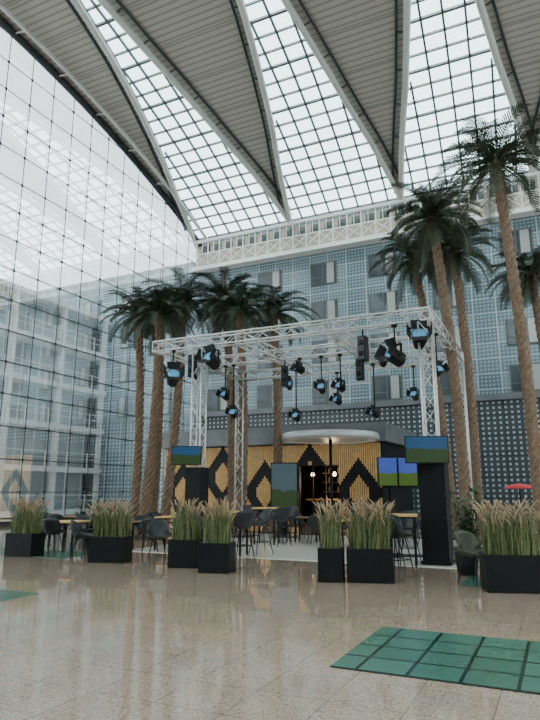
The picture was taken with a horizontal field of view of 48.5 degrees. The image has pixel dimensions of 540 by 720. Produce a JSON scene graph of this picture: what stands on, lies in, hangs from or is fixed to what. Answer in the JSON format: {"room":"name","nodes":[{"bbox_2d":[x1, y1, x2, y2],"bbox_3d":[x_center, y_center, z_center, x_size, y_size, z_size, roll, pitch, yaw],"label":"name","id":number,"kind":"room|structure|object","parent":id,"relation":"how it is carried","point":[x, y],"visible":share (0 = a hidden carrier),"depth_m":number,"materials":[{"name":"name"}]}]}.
{"room":"hotel atrium","nodes":[
{"label":"hotel atrium","id":0,"kind":"room"},
{"bbox_2d":[0,27,198,525],"bbox_3d":[-15.698,-6.058,22.560,0.300,24.600,48.000,-6,-13,25],"label":"wall","id":1,"kind":"structure","parent":0,"point":[79,221],"depth_m":32.34,"materials":[{"name":"clear glass"}]},
{"bbox_2d":[0,3,210,246],"bbox_3d":[1.750,-17.276,16.491,38.650,5.246,48.146,-6,-13,25],"label":"beam","id":2,"kind":"structure","parent":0,"point":[5,25],"depth_m":34.60,"materials":[{"name":"grey metal"}]},
{"bbox_2d":[0,520,539,719],"bbox_3d":[1.750,4.300,11.815,38.650,0.200,48.400,-6,-13,25],"label":"floor","id":3,"kind":"structure","parent":0,"point":[141,638],"depth_m":6.75,"materials":[{"name":"stone"}]},
{"bbox_2d":[3,495,50,556],"bbox_3d":[-6.130,4.162,15.110,1.181,1.466,0.892,-6,-14,25],"label":"grass planter","id":4,"kind":"object","parent":3,"relation":"on","point":[25,540],"visible":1,"depth_m":14.94,"materials":[{"name":"plant"}]},
{"bbox_2d":[20,494,48,518],"bbox_3d":[-7.670,5.075,19.388,0.927,1.495,0.980,8,-14,-31],"label":"potted shrub","id":5,"kind":"object","parent":3,"relation":"on","point":[46,509],"visible":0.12,"depth_m":19.42,"materials":[{"name":"green plant"}]},
{"bbox_2d":[46,513,67,541],"bbox_3d":[-6.746,5.294,18.977,0.563,0.873,0.537,-2,-12,10],"label":"dining chair","id":6,"kind":"object","parent":3,"relation":"on","point":[52,515],"visible":0.3,"depth_m":18.82,"materials":[{"name":"grey plastic"}]},
{"bbox_2d":[53,515,76,538],"bbox_3d":[-6.600,5.528,19.778,0.800,0.750,0.800,-3,-13,14],"label":"dining table","id":7,"kind":"object","parent":3,"relation":"on","point":[66,517],"visible":0.34,"depth_m":19.50,"materials":[{"name":"brown wood"}]},
{"bbox_2d":[47,520,90,550],"bbox_3d":[-5.600,4.850,16.651,0.850,0.750,0.850,-3,-13,14],"label":"dining table","id":8,"kind":"object","parent":3,"relation":"on","point":[64,522],"visible":0.6,"depth_m":16.71,"materials":[{"name":"brown wood"}]},
{"bbox_2d":[69,515,92,546],"bbox_3d":[-5.503,4.971,17.484,0.563,0.873,0.537,-1,-12,6],"label":"dining chair","id":9,"kind":"object","parent":3,"relation":"on","point":[81,517],"visible":0.46,"depth_m":17.69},
{"bbox_2d":[70,520,92,557],"bbox_3d":[-4.675,4.401,14.799,0.537,0.873,0.563,2,-12,-10],"label":"dining chair","id":10,"kind":"object","parent":3,"relation":"on","point":[76,529],"visible":0.95,"depth_m":14.65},
{"bbox_2d":[74,498,103,543],"bbox_3d":[-5.530,4.917,18.354,0.995,1.366,1.030,8,-14,-32],"label":"potted shrub","id":11,"kind":"object","parent":3,"relation":"on","point":[82,512],"visible":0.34,"depth_m":18.29,"materials":[{"name":"green plant"}]},
{"bbox_2d":[84,520,100,548],"bbox_3d":[-4.764,4.767,16.544,0.537,0.873,0.563,-2,-12,8],"label":"dining chair","id":12,"kind":"object","parent":3,"relation":"on","point":[91,530],"visible":0.21,"depth_m":16.34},
{"bbox_2d":[84,497,134,562],"bbox_3d":[-3.686,3.902,13.927,1.263,1.473,0.899,-1,-12,4],"label":"grass planter","id":13,"kind":"object","parent":3,"relation":"on","point":[112,542],"visible":1,"depth_m":13.71,"materials":[{"name":"plant"}]},
{"bbox_2d":[98,286,171,533],"bbox_3d":[-5.474,1.852,24.007,3.112,9.751,3.083,-6,-13,25],"label":"palm tree","id":14,"kind":"object","parent":3,"relation":"on","point":[138,448],"visible":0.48,"depth_m":24.11,"materials":[{"name":"bark"},{"name":"palm leaves"}]},
{"bbox_2d":[134,515,151,546],"bbox_3d":[-3.668,4.959,17.429,0.563,0.873,0.537,5,-13,-22],"label":"dining chair","id":15,"kind":"object","parent":3,"relation":"on","point":[139,517],"visible":0.35,"depth_m":17.57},
{"bbox_2d":[147,512,162,538],"bbox_3d":[-3.798,5.534,20.082,0.563,0.873,0.537,12,-17,-44],"label":"dining chair","id":16,"kind":"object","parent":3,"relation":"on","point":[152,514],"visible":0.22,"depth_m":20.34,"materials":[{"name":"grey plastic"}]},
{"bbox_2d":[122,290,191,512],"bbox_3d":[-4.636,1.921,25.083,3.176,10.073,3.024,-6,-13,25],"label":"palm tree","id":17,"kind":"object","parent":3,"relation":"on","point":[153,504],"visible":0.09,"depth_m":24.58,"materials":[{"name":"bark"},{"name":"palm leaves"}]},
{"bbox_2d":[120,287,196,538],"bbox_3d":[-4.150,1.799,21.720,3.010,8.886,3.032,-6,-13,25],"label":"palm tree","id":18,"kind":"object","parent":3,"relation":"on","point":[156,305],"visible":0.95,"depth_m":21.89,"materials":[{"name":"bark"},{"name":"palm leaves"}]},
{"bbox_2d":[147,520,169,557],"bbox_3d":[-2.754,4.386,14.731,0.563,0.873,0.537,2,-12,-9],"label":"dining chair","id":19,"kind":"object","parent":3,"relation":"on","point":[156,529],"visible":0.99,"depth_m":14.90,"materials":[{"name":"grey fabric"}]},
{"bbox_2d":[154,516,172,519],"bbox_3d":[-3.200,5.465,19.485,0.850,0.750,0.850,-3,-13,14],"label":"dining table","id":20,"kind":"object","parent":3,"relation":"on","point":[157,517],"visible":0.27,"depth_m":19.23,"materials":[{"name":"brown wood"}]},
{"bbox_2d":[136,267,224,534],"bbox_3d":[-3.514,1.548,23.013,3.267,9.924,3.580,-6,-13,25],"label":"palm tree","id":21,"kind":"object","parent":3,"relation":"on","point":[185,301],"visible":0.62,"depth_m":23.11,"materials":[{"name":"bark"},{"name":"palm leaves"}]},
{"bbox_2d":[167,495,204,568],"bbox_3d":[-1.807,3.684,12.999,0.927,1.507,1.034,-4,-13,17],"label":"grass planter","id":22,"kind":"object","parent":3,"relation":"on","point":[183,550],"visible":0.98,"depth_m":12.77,"materials":[{"name":"plant"}]},
{"bbox_2d":[192,511,204,528],"bbox_3d":[-1.711,4.242,14.716,0.537,1.123,0.563,5,-13,-22],"label":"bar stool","id":23,"kind":"object","parent":3,"relation":"on","point":[195,511],"visible":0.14,"depth_m":14.53,"materials":[{"name":"grey plastic"}]},
{"bbox_2d":[198,496,239,573],"bbox_3d":[-1.054,3.512,12.203,0.996,1.506,0.954,-2,-12,11],"label":"grass planter","id":24,"kind":"object","parent":3,"relation":"on","point":[217,551],"visible":1,"depth_m":11.97,"materials":[{"name":"plant"}]},
{"bbox_2d":[186,267,260,533],"bbox_3d":[-1.780,1.479,23.736,3.505,10.366,3.514,7,-14,-28],"label":"palm tree","id":25,"kind":"object","parent":3,"relation":"on","point":[224,288],"visible":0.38,"depth_m":23.84,"materials":[{"name":"bark"},{"name":"palm leaves"}]},
{"bbox_2d":[231,510,254,559],"bbox_3d":[-0.647,4.147,14.278,0.563,1.123,0.537,5,-13,-21],"label":"bar stool","id":26,"kind":"object","parent":3,"relation":"on","point":[244,519],"visible":0.91,"depth_m":14.16,"materials":[{"name":"black plastic"}]},
{"bbox_2d":[243,286,320,533],"bbox_3d":[0.123,1.772,23.914,3.813,9.869,3.573,-6,-13,25],"label":"palm tree","id":27,"kind":"object","parent":3,"relation":"on","point":[277,440],"visible":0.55,"depth_m":24.12,"materials":[{"name":"bark"},{"name":"palm leaves"}]},
{"bbox_2d":[161,422,416,526],"bbox_3d":[0.957,6.049,30.974,12.000,4.500,6.400,-6,-13,25],"label":"pavilion","id":28,"kind":"object","parent":3,"relation":"on","point":[356,463],"visible":0.34,"depth_m":28.35,"materials":[{"name":"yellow wood"}]},
{"bbox_2d":[132,533,482,568],"bbox_3d":[1.706,5.421,17.486,9.000,0.012,7.400,-6,-13,25],"label":"platform","id":29,"kind":"object","parent":3,"relation":"on","point":[302,550],"visible":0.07,"depth_m":16.40,"materials":[{"name":"white"}]},
{"bbox_2d":[130,520,168,549],"bbox_3d":[-3.350,4.850,16.651,0.800,0.750,0.800,-3,-13,14],"label":"dining table","id":30,"kind":"object","parent":29,"relation":"on","point":[138,521],"visible":0.39,"depth_m":16.43,"materials":[{"name":"brown wood"}]},
{"bbox_2d":[140,518,159,552],"bbox_3d":[-3.160,4.618,15.858,0.563,0.873,0.537,3,-13,-13],"label":"dining chair","id":31,"kind":"object","parent":29,"relation":"on","point":[143,525],"visible":0.44,"depth_m":15.70,"materials":[{"name":"black plastic"}]},
{"bbox_2d":[184,467,208,537],"bbox_3d":[-1.974,3.984,16.078,0.540,2.165,0.540,-6,-13,25],"label":"pedestal","id":32,"kind":"object","parent":29,"relation":"on","point":[197,478],"visible":0.33,"depth_m":16.02,"materials":[{"name":"black"}]},
{"bbox_2d":[171,446,201,464],"bbox_3d":[-2.223,2.565,16.081,0.800,0.500,0.185,-1,-12,5],"label":"display screen","id":33,"kind":"object","parent":32,"relation":"attached to","point":[181,455],"visible":1,"depth_m":15.99,"materials":[{"name":"glass"}]},
{"bbox_2d":[213,511,247,556],"bbox_3d":[-0.950,4.334,15.023,0.750,1.070,0.750,-3,-13,14],"label":"bar table","id":34,"kind":"object","parent":29,"relation":"on","point":[222,511],"visible":0.21,"depth_m":14.65,"materials":[{"name":"brown wood"}]},
{"bbox_2d":[197,281,281,537],"bbox_3d":[-1.171,1.731,21.945,3.110,9.114,3.309,-6,-13,25],"label":"palm tree","id":35,"kind":"object","parent":29,"relation":"on","point":[238,307],"visible":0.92,"depth_m":22.17,"materials":[{"name":"bark"},{"name":"palm leaves"}]},
{"bbox_2d":[242,505,262,542],"bbox_3d":[-0.556,5.155,18.926,0.563,1.123,0.537,8,-15,-33],"label":"bar stool","id":36,"kind":"object","parent":29,"relation":"on","point":[245,507],"visible":0.38,"depth_m":19.14,"materials":[{"name":"grey plastic"}]},
{"bbox_2d":[249,508,272,554],"bbox_3d":[-0.209,4.387,15.383,0.537,1.123,0.563,6,-14,-25],"label":"bar stool","id":37,"kind":"object","parent":29,"relation":"on","point":[264,517],"visible":0.94,"depth_m":15.39,"materials":[{"name":"black plastic"}]},
{"bbox_2d":[252,507,279,544],"bbox_3d":[-0.100,5.033,18.248,0.750,1.070,0.750,-3,-13,14],"label":"bar table","id":38,"kind":"object","parent":29,"relation":"on","point":[254,508],"visible":0.62,"depth_m":18.05,"materials":[{"name":"brown wood"}]},
{"bbox_2d":[269,506,290,546],"bbox_3d":[0.315,4.858,17.556,0.563,1.123,0.537,7,-14,-29],"label":"bar stool","id":39,"kind":"object","parent":29,"relation":"on","point":[281,514],"visible":0.98,"depth_m":17.44,"materials":[{"name":"grey plastic"}]},
{"bbox_2d":[275,521,292,541],"bbox_3d":[0.392,5.270,18.865,0.537,0.873,0.563,4,-13,-17],"label":"dining chair","id":40,"kind":"object","parent":29,"relation":"on","point":[283,523],"visible":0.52,"depth_m":18.71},
{"bbox_2d":[271,462,297,537],"bbox_3d":[0.500,4.872,20.944,0.950,2.550,0.450,-1,-12,2],"label":"screen","id":41,"kind":"object","parent":29,"relation":"on","point":[284,476],"visible":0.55,"depth_m":21.00,"materials":[{"name":"multicoloured glass"}]},
{"bbox_2d":[280,505,298,543],"bbox_3d":[0.601,5.101,18.679,0.537,1.123,0.563,7,-14,-31],"label":"bar stool","id":42,"kind":"object","parent":29,"relation":"on","point":[294,508],"visible":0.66,"depth_m":18.65,"materials":[{"name":"grey plastic"}]},
{"bbox_2d":[288,512,306,539],"bbox_3d":[0.882,5.488,19.872,0.563,0.873,0.537,5,-13,-22],"label":"dining chair","id":43,"kind":"object","parent":29,"relation":"on","point":[302,522],"visible":0.59,"depth_m":19.92,"materials":[{"name":"grey plastic"}]},
{"bbox_2d":[295,516,319,541],"bbox_3d":[1.200,5.380,19.094,0.800,0.750,0.800,-3,-13,14],"label":"dining table","id":44,"kind":"object","parent":29,"relation":"on","point":[299,518],"visible":0.54,"depth_m":18.84,"materials":[{"name":"brown wood"}]},
{"bbox_2d":[305,514,323,541],"bbox_3d":[1.390,5.148,18.302,0.563,0.873,0.537,3,-13,-13],"label":"dining chair","id":45,"kind":"object","parent":29,"relation":"on","point":[312,521],"visible":0.66,"depth_m":18.14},
{"bbox_2d":[152,306,481,565],"bbox_3d":[1.334,2.467,17.684,8.300,5.870,5.700,-6,-13,25],"label":"truss","id":46,"kind":"object","parent":29,"relation":"on","point":[337,332],"visible":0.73,"depth_m":16.96,"materials":[{"name":"silver metal"}]},
{"bbox_2d":[164,350,184,386],"bbox_3d":[-2.757,0.209,17.175,0.584,1.071,0.736,3,-13,-14],"label":"spotlight","id":47,"kind":"object","parent":46,"relation":"hanging from","point":[172,375],"depth_m":17.12,"materials":[{"name":"black metal"}]},
{"bbox_2d":[188,355,196,377],"bbox_3d":[-2.202,0.082,17.018,0.200,0.810,0.250,-2,-12,8],"label":"speaker","id":48,"kind":"object","parent":46,"relation":"hanging from","point":[189,356],"visible":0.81,"depth_m":16.91},
{"bbox_2d":[194,343,220,369],"bbox_3d":[-1.684,-0.091,16.689,0.584,0.691,0.736,-9,-15,36],"label":"spotlight","id":49,"kind":"object","parent":46,"relation":"hanging from","point":[210,359],"depth_m":16.65,"materials":[{"name":"black metal"}]},
{"bbox_2d":[216,365,229,400],"bbox_3d":[-1.479,0.718,19.295,0.362,1.169,0.456,-7,-14,30],"label":"spotlight","id":50,"kind":"object","parent":46,"relation":"hanging from","point":[224,394],"depth_m":19.23,"materials":[{"name":"black metal"}]},
{"bbox_2d":[225,364,237,418],"bbox_3d":[-1.188,0.982,19.097,0.362,1.769,0.456,-3,-13,14],"label":"spotlight","id":51,"kind":"object","parent":46,"relation":"hanging from","point":[232,412],"depth_m":18.98,"materials":[{"name":"black metal"}]},
{"bbox_2d":[281,360,287,386],"bbox_3d":[0.453,0.401,18.489,0.200,0.810,0.250,-2,-12,8],"label":"speaker","id":52,"kind":"object","parent":46,"relation":"hanging from","point":[284,369],"visible":1,"depth_m":18.36},
{"bbox_2d":[286,376,292,389],"bbox_3d":[0.645,0.796,21.190,0.362,0.519,0.456,-4,-13,19],"label":"spotlight","id":53,"kind":"object","parent":46,"relation":"hanging from","point":[290,384],"depth_m":21.17,"materials":[{"name":"black metal"}]},
{"bbox_2d":[288,371,300,421],"bbox_3d":[0.834,1.154,19.887,0.362,1.769,0.456,-7,-14,30],"label":"spotlight","id":54,"kind":"object","parent":46,"relation":"hanging from","point":[295,413],"depth_m":19.76,"materials":[{"name":"black metal"}]},
{"bbox_2d":[289,358,304,373],"bbox_3d":[0.837,0.172,18.310,0.456,0.519,0.362,4,-13,-18],"label":"spotlight","id":55,"kind":"object","parent":46,"relation":"hanging from","point":[297,367],"depth_m":18.22,"materials":[{"name":"black metal"}]},
{"bbox_2d":[313,356,326,393],"bbox_3d":[1.514,0.416,17.903,0.362,1.169,0.456,-4,-13,19],"label":"spotlight","id":56,"kind":"object","parent":46,"relation":"hanging from","point":[319,386],"depth_m":17.84,"materials":[{"name":"black metal"}]},
{"bbox_2d":[329,372,341,405],"bbox_3d":[2.240,0.954,20.385,0.456,1.169,0.362,11,-16,-40],"label":"spotlight","id":57,"kind":"object","parent":46,"relation":"hanging from","point":[336,399],"depth_m":20.29,"materials":[{"name":"black metal"}]},
{"bbox_2d":[330,354,345,392],"bbox_3d":[2.025,0.366,17.670,0.456,1.169,0.362,11,-16,-40],"label":"spotlight","id":58,"kind":"object","parent":46,"relation":"hanging from","point":[338,385],"depth_m":17.60,"materials":[{"name":"black metal"}]},
{"bbox_2d":[355,359,364,380],"bbox_3d":[2.615,0.182,17.482,0.200,0.810,0.250,-6,-13,25],"label":"speaker","id":59,"kind":"object","parent":46,"relation":"hanging from","point":[360,374],"visible":0.79,"depth_m":17.36},
{"bbox_2d":[357,329,368,361],"bbox_3d":[2.305,-0.373,14.920,0.200,0.810,0.250,-9,-15,36],"label":"speaker","id":60,"kind":"object","parent":46,"relation":"hanging from","point":[362,341],"visible":1,"depth_m":14.82},
{"bbox_2d":[365,363,379,417],"bbox_3d":[3.239,0.962,19.003,0.456,1.769,0.362,5,-13,-24],"label":"spotlight","id":61,"kind":"object","parent":46,"relation":"hanging from","point":[375,413],"depth_m":18.92,"materials":[{"name":"black metal"}]},
{"bbox_2d":[378,351,388,366],"bbox_3d":[3.250,-0.075,17.169,0.362,0.519,0.456,-1,-12,2],"label":"spotlight","id":62,"kind":"object","parent":46,"relation":"hanging from","point":[383,363],"depth_m":17.14,"materials":[{"name":"black metal"}]},
{"bbox_2d":[374,324,405,366],"bbox_3d":[2.930,-0.365,14.529,0.736,1.071,0.584,5,-13,-24],"label":"spotlight","id":63,"kind":"object","parent":46,"relation":"hanging from","point":[393,355],"depth_m":14.40,"materials":[{"name":"black metal"}]},
{"bbox_2d":[406,365,419,400],"bbox_3d":[4.598,0.716,19.283,0.362,1.169,0.456,-9,-15,36],"label":"spotlight","id":64,"kind":"object","parent":46,"relation":"hanging from","point":[415,396],"depth_m":19.22,"materials":[{"name":"black metal"}]},
{"bbox_2d":[406,319,431,349],"bbox_3d":[3.550,-0.619,14.253,0.584,0.691,0.736,-3,-13,14],"label":"spotlight","id":65,"kind":"object","parent":46,"relation":"hanging from","point":[421,337],"depth_m":14.22,"materials":[{"name":"black metal"}]},
{"bbox_2d":[431,332,449,377],"bbox_3d":[4.298,-0.141,15.332,0.362,1.169,0.456,4,-13,-20],"label":"spotlight","id":66,"kind":"object","parent":46,"relation":"hanging from","point":[440,368],"depth_m":15.26,"materials":[{"name":"black metal"}]},
{"bbox_2d":[331,514,348,541],"bbox_3d":[2.083,5.086,18.015,0.563,0.873,0.537,5,-13,-22],"label":"dining chair","id":67,"kind":"object","parent":29,"relation":"on","point":[346,526],"visible":0.15,"depth_m":18.11,"materials":[{"name":"black plastic"}]},
{"bbox_2d":[337,519,350,545],"bbox_3d":[2.400,4.977,17.237,0.850,0.750,0.850,-3,-13,14],"label":"dining table","id":68,"kind":"object","parent":29,"relation":"on","point":[349,521],"visible":0.18,"depth_m":17.58,"materials":[{"name":"brown wood"}]},
{"bbox_2d":[388,513,417,567],"bbox_3d":[2.850,3.910,13.069,0.750,1.070,0.750,-3,-13,14],"label":"bar table","id":69,"kind":"object","parent":29,"relation":"on","point":[413,516],"visible":0.54,"depth_m":12.76,"materials":[{"name":"brown wood"}]},
{"bbox_2d":[383,486,422,556],"bbox_3d":[3.450,3.991,14.944,1.200,1.730,0.500,0,-12,0],"label":"stand","id":70,"kind":"object","parent":29,"relation":"on","point":[389,487],"visible":0.16,"depth_m":14.99,"materials":[{"name":"black metal"}]},
{"bbox_2d":[377,457,397,485],"bbox_3d":[2.950,2.811,15.095,0.490,0.720,0.185,0,-12,0],"label":"display screen","id":71,"kind":"object","parent":70,"relation":"attached to","point":[387,468],"visible":1,"depth_m":15.01,"materials":[{"name":"multicoloured glass"}]},
{"bbox_2d":[397,457,417,485],"bbox_3d":[3.450,2.811,15.095,0.490,0.720,0.185,0,-12,0],"label":"display screen","id":72,"kind":"object","parent":70,"relation":"attached to","point":[407,472],"visible":0.86,"depth_m":14.99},
{"bbox_2d":[398,510,420,559],"bbox_3d":[3.183,4.046,13.812,0.563,1.123,0.537,-5,-13,23],"label":"bar stool","id":73,"kind":"object","parent":29,"relation":"on","point":[407,523],"visible":0.49,"depth_m":13.99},
{"bbox_2d":[416,519,420,543],"bbox_3d":[4.490,4.894,17.129,0.563,0.873,0.537,3,-13,-13],"label":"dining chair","id":74,"kind":"object","parent":29,"relation":"on","point":[419,527],"visible":0.12,"depth_m":17.14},
{"bbox_2d":[385,178,482,550],"bbox_3d":[4.983,-0.083,17.407,2.936,10.737,3.435,-6,-13,25],"label":"palm tree","id":75,"kind":"object","parent":29,"relation":"on","point":[438,220],"visible":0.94,"depth_m":17.79,"materials":[{"name":"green plant"}]},
{"bbox_2d":[418,463,455,565],"bbox_3d":[3.714,3.410,13.431,0.660,2.165,0.660,-6,-13,25],"label":"pedestal","id":76,"kind":"object","parent":29,"relation":"on","point":[436,530],"visible":0.96,"depth_m":13.19,"materials":[{"name":"black"}]},
{"bbox_2d":[404,436,448,462],"bbox_3d":[3.493,2.008,13.417,0.950,0.600,0.185,-1,-12,5],"label":"display screen","id":77,"kind":"object","parent":76,"relation":"on","point":[418,449],"visible":1,"depth_m":13.33,"materials":[{"name":"glass"}]},
{"bbox_2d":[404,220,501,544],"bbox_3d":[6.212,0.452,19.315,3.397,10.501,2.990,-6,-13,25],"label":"palm tree","id":78,"kind":"object","parent":29,"relation":"on","point":[454,257],"visible":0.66,"depth_m":19.55,"materials":[{"name":"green plant"}]},
{"bbox_2d":[306,467,338,515],"bbox_3d":[4.491,6.875,30.774,4.700,2.800,2.500,-6,-13,25],"label":"bar counter","id":79,"kind":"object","parent":3,"relation":"on","point":[309,500],"depth_m":30.45,"materials":[{"name":"brown wood"}]},
{"bbox_2d":[282,429,378,533],"bbox_3d":[2.325,4.673,22.787,3.740,3.720,3.740,-6,-13,25],"label":"round canopy","id":80,"kind":"object","parent":3,"relation":"on","point":[325,436],"visible":0.9,"depth_m":22.27,"materials":[{"name":"metal"}]},
{"bbox_2d":[312,495,352,582],"bbox_3d":[1.133,3.246,10.995,0.742,1.514,0.919,0,-12,-1],"label":"grass planter","id":81,"kind":"object","parent":3,"relation":"on","point":[331,555],"visible":0.98,"depth_m":10.79,"materials":[{"name":"plant"}]},
{"bbox_2d":[339,493,395,583],"bbox_3d":[1.799,3.210,10.903,1.135,1.545,0.857,-1,-12,2],"label":"grass planter","id":82,"kind":"object","parent":3,"relation":"on","point":[369,557],"visible":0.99,"depth_m":10.71,"materials":[{"name":"plant"}]},
{"bbox_2d":[377,514,405,571],"bbox_3d":[2.474,3.731,12.356,0.563,1.123,0.537,-6,-14,26],"label":"bar stool","id":83,"kind":"object","parent":3,"relation":"on","point":[397,518],"visible":0.16,"depth_m":12.21,"materials":[{"name":"black metal"}]},
{"bbox_2d":[381,516,414,577],"bbox_3d":[2.426,3.578,11.596,0.537,1.123,0.563,5,-13,-22],"label":"bar stool","id":84,"kind":"object","parent":3,"relation":"on","point":[397,533],"visible":0.54,"depth_m":11.44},
{"bbox_2d":[368,228,460,539],"bbox_3d":[5.422,0.669,21.479,3.107,10.993,3.300,4,-13,-19],"label":"palm tree","id":85,"kind":"object","parent":3,"relation":"on","point":[413,274],"visible":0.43,"depth_m":21.88,"materials":[{"name":"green plant"}]},
{"bbox_2d":[446,482,485,575],"bbox_3d":[3.867,3.288,11.779,0.777,1.765,0.979,0,-12,-2],"label":"potted shrub","id":86,"kind":"object","parent":3,"relation":"on","point":[467,567],"visible":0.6,"depth_m":11.66,"materials":[{"name":"green plant"}]},
{"bbox_2d":[429,102,539,538],"bbox_3d":[6.115,-0.827,15.506,3.435,11.386,3.523,-6,-13,25],"label":"palm tree","id":87,"kind":"object","parent":3,"relation":"on","point":[495,163],"visible":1,"depth_m":16.02,"materials":[{"name":"green plant"}]},
{"bbox_2d":[469,496,539,593],"bbox_3d":[3.974,3.003,9.883,1.293,1.518,0.997,0,-12,2],"label":"grass planter","id":88,"kind":"object","parent":3,"relation":"on","point":[510,563],"visible":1,"depth_m":9.69,"materials":[{"name":"plant"}]},
{"bbox_2d":[480,245,539,356],"bbox_3d":[9.266,0.909,20.303,3.483,10.025,3.445,-6,-13,25],"label":"palm tree","id":89,"kind":"object","parent":3,"relation":"on","point":[529,280],"visible":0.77,"depth_m":20.84,"materials":[{"name":"green plant"}]},
{"bbox_2d":[504,483,531,503],"bbox_3d":[7.400,4.540,17.639,0.900,1.800,0.856,-6,-13,25],"label":"parasol","id":90,"kind":"object","parent":3,"relation":"on","point":[519,486],"visible":0.48,"depth_m":17.57,"materials":[{"name":"fabric"}]},
{"bbox_2d":[0,0,539,228],"bbox_3d":[1.750,-17.494,16.539,38.650,4.798,48.000,-6,-13,25],"label":"roof beams","id":91,"kind":"structure","parent":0,"point":[201,38],"depth_m":30.64,"materials":[{"name":"grey metal"}]},
{"bbox_2d":[0,547,539,694],"bbox_3d":[-3.571,3.445,8.359,20.900,0.008,12.600,-6,-13,25],"label":"floor","id":92,"kind":"structure","parent":0,"point":[470,660],"depth_m":5.84,"materials":[{"name":"green tile"}]},
{"bbox_2d":[42,518,66,550],"bbox_3d":[-5.746,4.616,15.849,0.563,0.873,0.537,-2,-12,10],"label":"dining chair","id":93,"kind":"object","parent":92,"relation":"on","point":[52,526],"visible":0.98,"depth_m":15.70,"materials":[{"name":"grey fabric"}]},
{"bbox_2d":[454,530,482,585],"bbox_3d":[3.587,3.491,10.623,0.563,0.883,0.537,7,-14,-31],"label":"lounge chair","id":94,"kind":"object","parent":92,"relation":"on","point":[468,544],"visible":0.81,"depth_m":10.81,"materials":[{"name":"grey plastic"}]},
{"bbox_2d":[529,499,539,552],"bbox_3d":[5.041,3.080,10.177,1.298,1.491,0.914,-2,-12,9],"label":"grass planter","id":95,"kind":"object","parent":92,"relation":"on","point":[534,510],"visible":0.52,"depth_m":10.28,"materials":[{"name":"plant"}]},
{"bbox_2d":[65,0,539,241],"bbox_3d":[1.813,-17.257,16.456,39.461,5.158,48.124,-6,-13,25],"label":"roof","id":96,"kind":"structure","parent":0,"point":[480,5],"depth_m":31.83,"materials":[{"name":"white metal"}]},
{"bbox_2d":[84,0,539,239],"bbox_3d":[1.750,-17.443,16.527,38.650,4.924,48.050,-6,-13,25],"label":"skylight","id":97,"kind":"object","parent":96,"relation":"attached to","point":[257,37],"visible":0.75,"depth_m":34.22,"materials":[{"name":"clear glass"}]},
{"bbox_2d":[192,175,539,519],"bbox_3d":[12.095,-0.919,35.178,38.650,19.900,0.670,-6,-13,25],"label":"wall","id":98,"kind":"structure","parent":0,"point":[504,461],"depth_m":36.75,"materials":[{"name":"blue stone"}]},
{"bbox_2d":[192,170,539,273],"bbox_3d":[12.052,-9.348,36.556,38.950,2.360,0.900,-6,-13,25],"label":"gallery railing","id":99,"kind":"object","parent":98,"relation":"attached to","point":[367,228],"visible":0.74,"depth_m":40.53,"materials":[{"name":"white metal"}]}
]}

